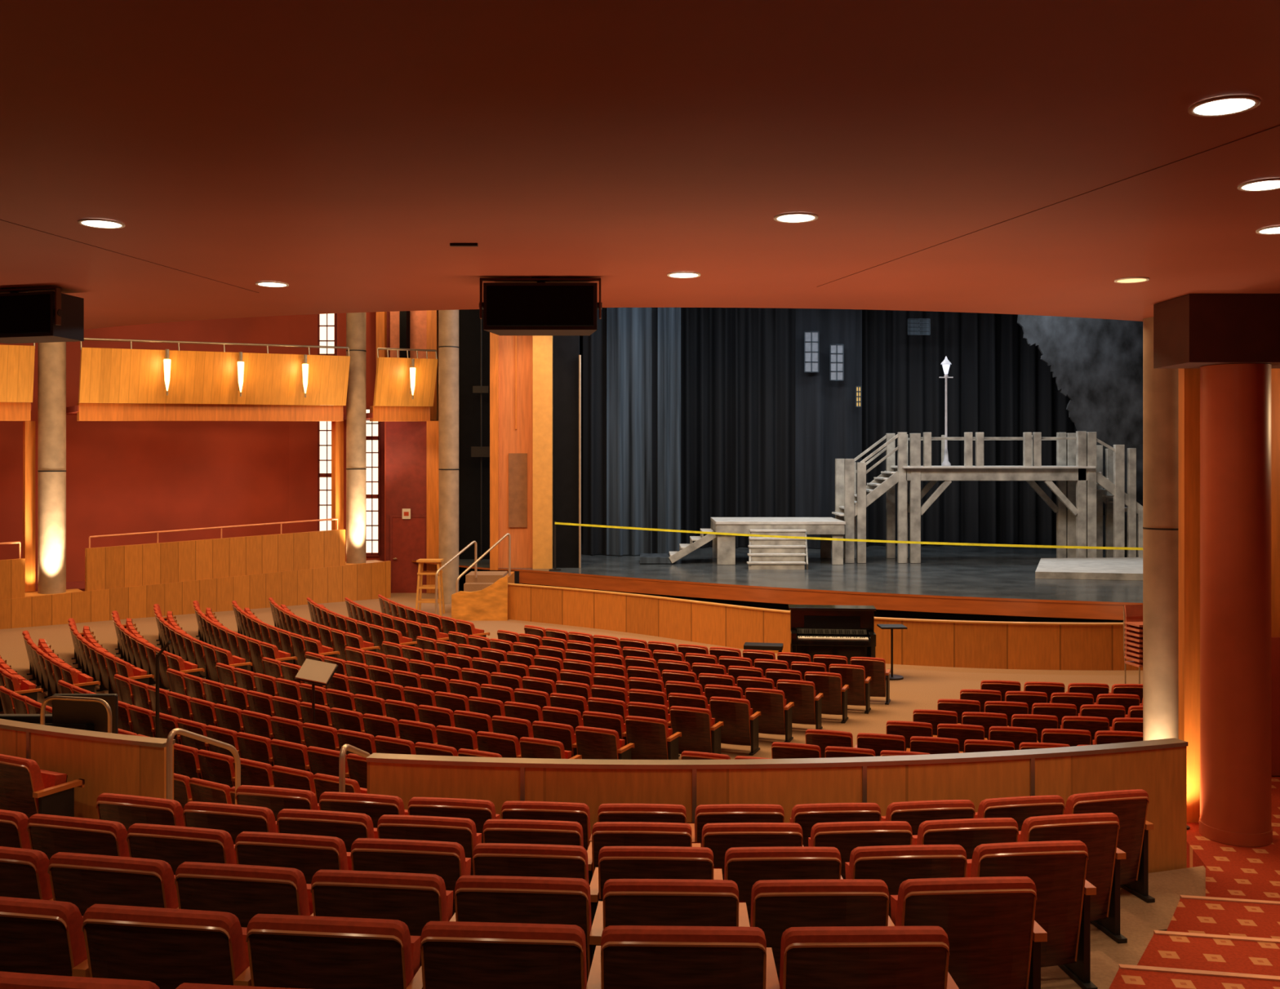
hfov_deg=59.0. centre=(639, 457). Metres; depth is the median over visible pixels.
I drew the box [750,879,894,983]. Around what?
seat
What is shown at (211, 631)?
seats
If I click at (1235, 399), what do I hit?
column
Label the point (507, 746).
seats
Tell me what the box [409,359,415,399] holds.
wall sconce
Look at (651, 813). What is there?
seat
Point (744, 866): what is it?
seat
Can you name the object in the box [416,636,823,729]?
seats
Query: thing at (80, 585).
floor
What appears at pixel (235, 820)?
seat
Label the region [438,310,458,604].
concrete column
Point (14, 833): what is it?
seat
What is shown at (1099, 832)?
seat
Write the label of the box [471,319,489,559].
boom
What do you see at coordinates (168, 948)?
seat
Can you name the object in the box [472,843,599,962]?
seat
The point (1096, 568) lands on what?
platform
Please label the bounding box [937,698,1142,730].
seats
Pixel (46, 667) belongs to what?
seats
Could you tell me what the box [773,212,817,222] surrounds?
recessed light
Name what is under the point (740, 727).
seats
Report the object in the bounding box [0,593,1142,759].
floor
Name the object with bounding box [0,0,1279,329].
ceiling
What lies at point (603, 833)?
seat
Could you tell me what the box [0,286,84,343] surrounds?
loudspeaker
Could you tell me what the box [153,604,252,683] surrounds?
seats
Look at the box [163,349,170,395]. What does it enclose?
wall sconce
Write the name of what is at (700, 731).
seats
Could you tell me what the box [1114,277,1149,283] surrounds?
recessed light
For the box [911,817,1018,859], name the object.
seat
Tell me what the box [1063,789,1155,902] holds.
seat
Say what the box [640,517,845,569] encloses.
platform
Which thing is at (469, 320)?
wall
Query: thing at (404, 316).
wall
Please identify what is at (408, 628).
seats
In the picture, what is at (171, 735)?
stair handrail
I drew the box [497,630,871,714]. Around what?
seats
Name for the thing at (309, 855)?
seat
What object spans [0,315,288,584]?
wall
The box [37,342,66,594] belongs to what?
concrete column
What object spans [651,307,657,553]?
curtain
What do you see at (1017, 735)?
seats
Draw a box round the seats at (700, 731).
[304,652,724,757]
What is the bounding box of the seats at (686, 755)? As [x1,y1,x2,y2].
[680,751,770,759]
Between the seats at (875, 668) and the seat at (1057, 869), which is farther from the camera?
the seats at (875, 668)
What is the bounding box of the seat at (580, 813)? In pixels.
[501,801,597,850]
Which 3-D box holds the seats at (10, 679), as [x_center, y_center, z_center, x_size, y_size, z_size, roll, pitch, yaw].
[-10.184,3.578,18.076,0.501,0.745,3.607,0,0,-38]
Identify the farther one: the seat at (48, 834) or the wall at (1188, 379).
the wall at (1188, 379)
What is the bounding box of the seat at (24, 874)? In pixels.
[0,846,53,901]
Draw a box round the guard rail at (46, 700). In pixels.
[40,696,111,733]
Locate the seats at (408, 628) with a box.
[344,597,448,648]
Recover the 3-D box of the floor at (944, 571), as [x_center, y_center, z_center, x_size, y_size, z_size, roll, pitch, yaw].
[5.150,3.025,33.900,24.300,0.050,22.200,0,0,0]
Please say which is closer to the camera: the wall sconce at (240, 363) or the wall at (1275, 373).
the wall at (1275, 373)
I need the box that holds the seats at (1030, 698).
[960,689,1142,716]
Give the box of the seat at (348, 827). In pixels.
[276,808,377,852]
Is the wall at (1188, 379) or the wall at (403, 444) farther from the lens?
the wall at (403, 444)
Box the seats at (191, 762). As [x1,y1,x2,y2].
[0,686,367,804]
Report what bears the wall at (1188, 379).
on the floor at (922, 687)
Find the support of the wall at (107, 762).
on the floor at (922, 687)
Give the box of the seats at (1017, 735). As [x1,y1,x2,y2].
[886,720,1142,753]
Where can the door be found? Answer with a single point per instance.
(408, 537)
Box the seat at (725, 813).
[694,804,784,847]
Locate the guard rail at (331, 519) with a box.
[0,518,337,558]
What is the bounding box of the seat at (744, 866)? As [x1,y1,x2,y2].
[724,846,842,925]
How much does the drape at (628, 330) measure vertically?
8.530 m
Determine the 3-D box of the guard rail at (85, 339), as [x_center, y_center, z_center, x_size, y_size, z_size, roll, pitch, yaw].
[-12.387,-2.738,27.745,13.073,0.730,9.913,0,0,0]
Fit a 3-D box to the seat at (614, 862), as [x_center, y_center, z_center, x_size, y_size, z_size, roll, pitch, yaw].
[0.108,2.212,5.519,0.600,0.745,0.454,0,0,2]
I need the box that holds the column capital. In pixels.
[1153,293,1279,368]
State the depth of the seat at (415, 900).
4.60 m
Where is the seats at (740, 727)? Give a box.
[344,646,760,755]
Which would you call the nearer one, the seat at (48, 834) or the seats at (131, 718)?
the seat at (48, 834)
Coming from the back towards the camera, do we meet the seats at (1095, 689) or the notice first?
the notice
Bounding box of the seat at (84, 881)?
[47,852,178,915]
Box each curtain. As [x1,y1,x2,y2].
[582,307,606,555]
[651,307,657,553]
[680,307,795,547]
[862,309,1105,546]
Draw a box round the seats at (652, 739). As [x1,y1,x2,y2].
[262,657,681,759]
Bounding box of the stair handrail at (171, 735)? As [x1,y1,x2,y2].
[166,728,240,804]
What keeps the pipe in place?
on the floor at (944, 571)
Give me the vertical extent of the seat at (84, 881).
0.745 m
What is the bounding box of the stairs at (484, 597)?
[451,571,507,621]
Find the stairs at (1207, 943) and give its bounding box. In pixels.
[1108,895,1279,988]
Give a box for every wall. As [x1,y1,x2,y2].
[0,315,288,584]
[0,719,1188,873]
[288,310,438,561]
[399,311,582,533]
[458,309,506,591]
[1178,368,1199,822]
[1271,368,1279,777]
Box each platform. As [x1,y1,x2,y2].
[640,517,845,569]
[831,431,1142,563]
[1035,557,1142,580]
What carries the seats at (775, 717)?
on the floor at (922, 687)
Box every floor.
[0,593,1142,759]
[35,581,84,591]
[411,533,1142,604]
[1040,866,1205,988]
[1186,777,1279,902]
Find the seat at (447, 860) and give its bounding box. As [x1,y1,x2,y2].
[350,838,471,916]
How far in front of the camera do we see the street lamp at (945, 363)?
32.66 m
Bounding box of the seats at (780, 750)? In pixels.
[771,742,929,759]
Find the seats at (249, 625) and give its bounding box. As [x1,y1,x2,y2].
[231,600,339,666]
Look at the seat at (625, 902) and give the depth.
4.52 m
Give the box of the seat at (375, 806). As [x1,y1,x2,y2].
[318,791,408,828]
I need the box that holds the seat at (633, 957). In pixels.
[600,925,780,988]
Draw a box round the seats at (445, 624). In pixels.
[377,594,489,637]
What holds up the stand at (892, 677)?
on the floor at (922, 687)
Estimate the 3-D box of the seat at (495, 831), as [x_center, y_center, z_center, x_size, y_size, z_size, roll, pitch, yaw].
[-0.551,2.360,6.368,0.600,0.745,0.454,0,0,5]
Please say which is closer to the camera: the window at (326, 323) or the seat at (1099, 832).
the seat at (1099, 832)
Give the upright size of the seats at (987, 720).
0.745 m
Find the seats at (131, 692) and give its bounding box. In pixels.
[113,674,502,757]
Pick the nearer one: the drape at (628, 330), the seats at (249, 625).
the seats at (249, 625)
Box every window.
[317,313,336,531]
[365,408,380,556]
[804,331,818,373]
[829,344,844,381]
[855,386,861,407]
[907,318,930,335]
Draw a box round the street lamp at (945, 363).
[938,356,953,466]
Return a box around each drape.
[606,307,652,555]
[657,307,680,553]
[795,308,862,548]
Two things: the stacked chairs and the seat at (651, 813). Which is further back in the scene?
the stacked chairs
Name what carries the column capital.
attached to the ceiling
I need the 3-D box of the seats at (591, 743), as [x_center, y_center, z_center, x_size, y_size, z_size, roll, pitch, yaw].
[-3.446,3.578,15.458,7.782,0.745,0.776,0,0,34]
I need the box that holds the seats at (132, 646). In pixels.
[111,610,204,691]
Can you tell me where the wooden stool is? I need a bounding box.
[415,559,444,616]
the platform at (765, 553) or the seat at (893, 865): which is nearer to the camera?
the seat at (893, 865)
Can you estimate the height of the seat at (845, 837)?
0.745 m
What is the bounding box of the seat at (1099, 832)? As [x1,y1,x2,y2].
[1017,813,1127,943]
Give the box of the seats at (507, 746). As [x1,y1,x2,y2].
[166,668,582,759]
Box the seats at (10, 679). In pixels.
[0,655,43,711]
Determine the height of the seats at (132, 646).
0.745 m
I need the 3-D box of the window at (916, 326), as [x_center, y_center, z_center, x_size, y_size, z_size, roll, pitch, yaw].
[9.000,-4.200,36.505,0.730,0.530,0.060,0,0,0]
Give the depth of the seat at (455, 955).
3.74 m
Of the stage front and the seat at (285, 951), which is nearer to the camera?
the seat at (285, 951)
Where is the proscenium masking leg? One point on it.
(566, 348)
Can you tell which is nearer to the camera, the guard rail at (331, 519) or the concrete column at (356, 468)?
the guard rail at (331, 519)
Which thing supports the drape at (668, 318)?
on the floor at (944, 571)
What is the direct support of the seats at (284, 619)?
on the floor at (922, 687)
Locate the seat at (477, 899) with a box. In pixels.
[453,875,603,982]
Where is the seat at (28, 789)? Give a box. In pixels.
[0,754,84,818]
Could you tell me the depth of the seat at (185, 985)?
2.98 m
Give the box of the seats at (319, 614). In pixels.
[306,597,417,653]
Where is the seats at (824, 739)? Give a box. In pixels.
[805,729,1085,758]
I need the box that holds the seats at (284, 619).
[268,597,380,661]
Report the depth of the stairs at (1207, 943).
6.17 m
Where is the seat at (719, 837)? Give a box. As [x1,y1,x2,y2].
[702,822,803,879]
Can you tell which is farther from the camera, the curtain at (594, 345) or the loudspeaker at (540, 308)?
the curtain at (594, 345)
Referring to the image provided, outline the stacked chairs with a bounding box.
[1123,604,1142,684]
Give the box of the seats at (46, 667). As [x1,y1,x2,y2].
[22,631,100,704]
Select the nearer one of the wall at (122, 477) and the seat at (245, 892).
the seat at (245, 892)
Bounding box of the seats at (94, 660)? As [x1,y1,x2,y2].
[67,618,154,701]
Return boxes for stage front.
[504,571,1142,670]
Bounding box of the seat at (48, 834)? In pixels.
[26,813,129,860]
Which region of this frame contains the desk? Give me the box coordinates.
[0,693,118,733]
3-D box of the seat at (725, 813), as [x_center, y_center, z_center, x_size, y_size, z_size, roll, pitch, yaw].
[0.641,2.507,7.134,0.600,0.745,0.454,0,0,-1]
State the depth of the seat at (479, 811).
7.05 m
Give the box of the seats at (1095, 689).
[980,680,1142,703]
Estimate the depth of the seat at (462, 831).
6.24 m
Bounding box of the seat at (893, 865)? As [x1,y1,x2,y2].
[844,844,967,919]
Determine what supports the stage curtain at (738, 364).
on the floor at (944, 571)
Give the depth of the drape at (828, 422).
37.08 m
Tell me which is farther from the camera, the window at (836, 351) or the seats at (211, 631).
the window at (836, 351)
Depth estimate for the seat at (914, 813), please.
7.01 m
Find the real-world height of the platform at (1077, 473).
3.727 m
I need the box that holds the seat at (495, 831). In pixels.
[482,819,592,885]
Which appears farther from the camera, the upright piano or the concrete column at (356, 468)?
the concrete column at (356, 468)
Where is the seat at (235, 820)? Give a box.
[182,801,278,844]
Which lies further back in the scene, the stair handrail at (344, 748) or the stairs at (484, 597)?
the stairs at (484, 597)
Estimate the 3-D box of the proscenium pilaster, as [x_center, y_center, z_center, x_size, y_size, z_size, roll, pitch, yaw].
[-3.200,-2.450,30.650,1.680,11.000,0.600,0,0,0]
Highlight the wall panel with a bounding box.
[22,419,343,592]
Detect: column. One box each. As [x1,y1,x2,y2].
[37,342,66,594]
[346,312,366,564]
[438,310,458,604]
[1142,317,1178,741]
[1199,363,1272,847]
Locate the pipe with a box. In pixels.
[578,355,581,568]
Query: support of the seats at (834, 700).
on the floor at (922, 687)
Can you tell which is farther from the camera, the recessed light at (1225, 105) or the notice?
the notice
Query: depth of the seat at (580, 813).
6.98 m
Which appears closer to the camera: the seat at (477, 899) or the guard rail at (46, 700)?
the seat at (477, 899)
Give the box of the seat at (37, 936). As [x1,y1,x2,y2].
[0,896,89,977]
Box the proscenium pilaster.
[489,332,553,570]
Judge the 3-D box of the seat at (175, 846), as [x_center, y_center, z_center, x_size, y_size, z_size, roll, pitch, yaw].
[-2.255,2.212,5.806,0.600,0.745,0.454,0,0,12]
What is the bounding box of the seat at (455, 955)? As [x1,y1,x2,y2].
[419,921,600,988]
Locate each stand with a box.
[155,640,171,737]
[294,658,338,724]
[876,624,906,680]
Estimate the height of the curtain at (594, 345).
8.530 m
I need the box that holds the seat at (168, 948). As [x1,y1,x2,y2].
[81,904,251,988]
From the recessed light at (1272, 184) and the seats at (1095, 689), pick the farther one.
the seats at (1095, 689)
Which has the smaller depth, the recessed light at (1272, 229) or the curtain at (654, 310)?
the recessed light at (1272, 229)
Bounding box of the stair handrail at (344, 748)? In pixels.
[338,744,370,792]
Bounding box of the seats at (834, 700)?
[448,631,848,724]
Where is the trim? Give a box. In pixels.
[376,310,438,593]
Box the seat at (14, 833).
[0,809,31,849]
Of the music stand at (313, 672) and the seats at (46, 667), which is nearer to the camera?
the music stand at (313, 672)
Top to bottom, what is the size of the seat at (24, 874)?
0.745 m
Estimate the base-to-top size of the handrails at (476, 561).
2.029 m
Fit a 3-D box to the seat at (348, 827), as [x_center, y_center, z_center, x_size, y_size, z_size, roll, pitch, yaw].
[-1.730,2.360,6.527,0.600,0.745,0.454,0,0,11]
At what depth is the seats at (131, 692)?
14.09 m
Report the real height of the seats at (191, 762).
0.745 m
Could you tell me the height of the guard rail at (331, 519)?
1.780 m
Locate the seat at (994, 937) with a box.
[890,876,1047,988]
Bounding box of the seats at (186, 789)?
[173,773,235,808]
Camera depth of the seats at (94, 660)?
19.10 m
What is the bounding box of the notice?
[402,508,410,519]
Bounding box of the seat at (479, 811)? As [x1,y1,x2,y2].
[407,797,500,843]
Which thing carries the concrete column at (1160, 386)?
on the floor at (922, 687)
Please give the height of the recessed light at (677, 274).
0.008 m
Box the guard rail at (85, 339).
[33,337,437,359]
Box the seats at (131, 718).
[57,680,367,788]
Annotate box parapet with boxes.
[0,529,391,629]
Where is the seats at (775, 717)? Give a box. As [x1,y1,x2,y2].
[382,641,794,742]
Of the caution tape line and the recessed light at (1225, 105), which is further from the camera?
the caution tape line
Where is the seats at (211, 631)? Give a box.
[192,600,297,675]
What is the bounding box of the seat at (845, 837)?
[808,821,912,879]
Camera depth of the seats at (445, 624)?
23.26 m
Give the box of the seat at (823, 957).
[779,926,959,988]
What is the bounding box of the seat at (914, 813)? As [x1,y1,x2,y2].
[880,800,975,835]
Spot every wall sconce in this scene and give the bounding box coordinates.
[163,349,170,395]
[237,351,244,396]
[302,354,308,397]
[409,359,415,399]
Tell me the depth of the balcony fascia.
29.00 m
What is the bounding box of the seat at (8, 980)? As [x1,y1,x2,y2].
[0,971,159,988]
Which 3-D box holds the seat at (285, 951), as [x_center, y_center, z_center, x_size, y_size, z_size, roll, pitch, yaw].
[-1.015,1.915,3.971,0.600,0.745,0.454,0,0,6]
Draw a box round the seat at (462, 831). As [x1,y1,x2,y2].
[377,814,481,875]
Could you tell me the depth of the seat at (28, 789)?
8.09 m
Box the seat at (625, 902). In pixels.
[602,879,750,929]
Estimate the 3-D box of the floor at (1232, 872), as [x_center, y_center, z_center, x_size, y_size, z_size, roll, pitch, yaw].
[6.450,3.475,8.600,5.900,0.950,4.000,0,0,0]
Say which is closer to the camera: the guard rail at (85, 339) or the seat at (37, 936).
the seat at (37, 936)
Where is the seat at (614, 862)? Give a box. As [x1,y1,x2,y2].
[598,846,723,900]
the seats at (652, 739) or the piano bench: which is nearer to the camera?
the seats at (652, 739)
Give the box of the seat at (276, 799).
[235,785,319,821]
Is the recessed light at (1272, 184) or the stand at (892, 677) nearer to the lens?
the recessed light at (1272, 184)
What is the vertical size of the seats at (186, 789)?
0.745 m
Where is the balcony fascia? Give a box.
[0,345,437,422]
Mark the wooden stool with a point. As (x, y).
(440, 587)
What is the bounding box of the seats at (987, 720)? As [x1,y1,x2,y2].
[912,709,1142,745]
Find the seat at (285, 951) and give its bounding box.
[245,914,422,988]
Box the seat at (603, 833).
[591,822,701,875]
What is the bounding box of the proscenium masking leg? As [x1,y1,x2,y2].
[553,335,579,568]
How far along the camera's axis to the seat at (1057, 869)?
5.44 m
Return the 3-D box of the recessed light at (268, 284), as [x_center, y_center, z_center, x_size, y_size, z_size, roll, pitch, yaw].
[-2.650,-1.244,8.150,0.230,0.008,0.230,0,0,0]
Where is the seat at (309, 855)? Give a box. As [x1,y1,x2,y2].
[234,831,351,884]
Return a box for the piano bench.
[743,642,783,653]
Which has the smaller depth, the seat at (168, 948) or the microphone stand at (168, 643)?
the seat at (168, 948)
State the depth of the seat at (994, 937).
4.56 m
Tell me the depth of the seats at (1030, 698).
15.41 m
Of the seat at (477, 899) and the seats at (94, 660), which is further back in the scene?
the seats at (94, 660)
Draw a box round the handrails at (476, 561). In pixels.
[435,533,511,614]
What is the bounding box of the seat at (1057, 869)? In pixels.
[965,840,1097,988]
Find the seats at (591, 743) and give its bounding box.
[215,662,634,759]
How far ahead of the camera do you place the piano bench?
20.46 m
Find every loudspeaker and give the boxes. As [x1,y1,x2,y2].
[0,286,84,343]
[479,276,601,335]
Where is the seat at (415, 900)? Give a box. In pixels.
[311,870,455,968]
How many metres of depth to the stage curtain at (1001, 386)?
38.19 m
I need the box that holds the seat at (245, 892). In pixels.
[174,862,313,928]
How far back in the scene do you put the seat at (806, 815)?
6.96 m
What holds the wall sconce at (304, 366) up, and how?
attached to the balcony fascia
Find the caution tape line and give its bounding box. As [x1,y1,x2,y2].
[548,521,1142,570]
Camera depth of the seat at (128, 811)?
6.60 m
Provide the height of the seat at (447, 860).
0.745 m
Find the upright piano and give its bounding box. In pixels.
[788,604,875,664]
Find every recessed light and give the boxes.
[77,218,124,228]
[255,281,288,287]
[666,271,700,278]
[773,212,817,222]
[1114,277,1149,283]
[1187,94,1261,117]
[1237,177,1279,191]
[1255,225,1279,235]
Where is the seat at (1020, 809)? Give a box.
[974,795,1065,831]
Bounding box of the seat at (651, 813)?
[597,804,694,842]
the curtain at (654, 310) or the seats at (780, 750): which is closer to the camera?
the seats at (780, 750)
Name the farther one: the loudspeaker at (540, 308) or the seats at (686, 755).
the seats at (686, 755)
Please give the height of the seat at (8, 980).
0.745 m
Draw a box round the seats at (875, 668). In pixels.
[524,625,890,705]
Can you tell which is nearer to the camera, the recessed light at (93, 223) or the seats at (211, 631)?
the recessed light at (93, 223)
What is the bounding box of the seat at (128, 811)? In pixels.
[95,793,184,831]
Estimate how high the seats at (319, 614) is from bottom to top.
0.745 m
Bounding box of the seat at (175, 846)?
[126,823,237,875]
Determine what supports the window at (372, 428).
in the wall at (403, 444)
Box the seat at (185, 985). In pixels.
[175,982,304,988]
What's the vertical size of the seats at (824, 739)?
0.745 m
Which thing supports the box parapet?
on the floor at (922, 687)
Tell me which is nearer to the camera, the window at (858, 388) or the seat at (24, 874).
the seat at (24, 874)
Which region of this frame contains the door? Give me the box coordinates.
[390,515,426,593]
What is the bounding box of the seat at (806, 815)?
[789,803,881,846]
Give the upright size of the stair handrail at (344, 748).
1.383 m
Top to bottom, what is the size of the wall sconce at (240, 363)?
1.140 m
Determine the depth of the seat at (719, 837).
6.13 m

